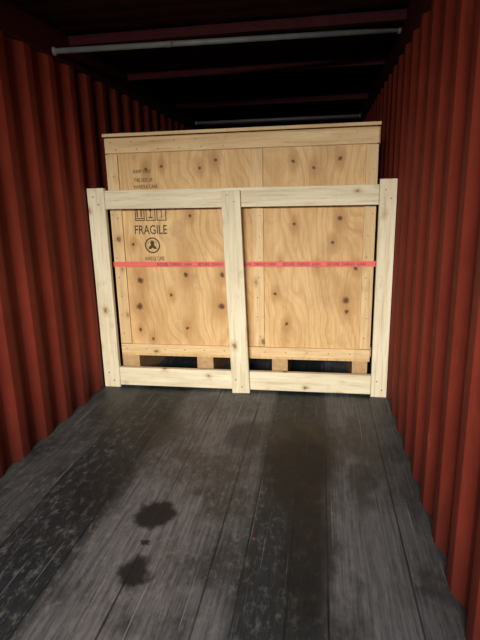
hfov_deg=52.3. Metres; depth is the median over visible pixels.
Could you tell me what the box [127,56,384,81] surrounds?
beam
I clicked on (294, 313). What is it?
wooden crate
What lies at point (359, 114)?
bar
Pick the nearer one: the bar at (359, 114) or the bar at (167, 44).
the bar at (167, 44)
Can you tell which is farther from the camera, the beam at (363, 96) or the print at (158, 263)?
the beam at (363, 96)
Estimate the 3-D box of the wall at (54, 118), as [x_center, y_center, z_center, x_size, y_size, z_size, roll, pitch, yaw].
[-1.194,-0.675,3.996,0.038,2.520,11.600,1,14,9]
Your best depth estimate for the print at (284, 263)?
3.78 m
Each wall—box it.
[0,30,190,478]
[363,0,479,639]
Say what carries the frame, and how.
on the floor
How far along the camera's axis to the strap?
3.83 m
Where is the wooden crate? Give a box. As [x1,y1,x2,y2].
[102,121,381,373]
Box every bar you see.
[52,25,401,55]
[195,113,360,124]
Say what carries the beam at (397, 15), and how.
attached to the wall at (428, 107)
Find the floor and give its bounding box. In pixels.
[0,347,466,639]
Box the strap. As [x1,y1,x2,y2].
[113,260,375,266]
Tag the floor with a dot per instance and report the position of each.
(147, 512)
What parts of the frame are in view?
post, post, rail, rail, post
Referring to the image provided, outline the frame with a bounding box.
[87,178,397,396]
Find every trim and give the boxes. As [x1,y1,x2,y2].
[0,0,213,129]
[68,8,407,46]
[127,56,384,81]
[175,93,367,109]
[204,117,357,125]
[355,0,430,121]
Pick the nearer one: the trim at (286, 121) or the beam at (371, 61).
the beam at (371, 61)
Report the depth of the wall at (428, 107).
2.22 m
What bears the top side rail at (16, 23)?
attached to the wall at (54, 118)
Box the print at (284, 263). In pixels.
[283,263,318,264]
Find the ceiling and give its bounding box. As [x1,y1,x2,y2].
[11,0,410,128]
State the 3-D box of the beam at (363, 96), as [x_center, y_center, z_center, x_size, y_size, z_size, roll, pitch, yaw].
[0.351,-2.638,5.906,2.340,0.055,0.100,1,14,9]
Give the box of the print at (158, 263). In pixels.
[157,263,191,265]
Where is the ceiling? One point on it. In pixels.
(69, 17)
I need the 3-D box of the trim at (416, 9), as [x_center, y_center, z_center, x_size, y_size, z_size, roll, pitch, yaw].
[1.129,-1.931,3.293,0.072,0.190,11.600,1,14,9]

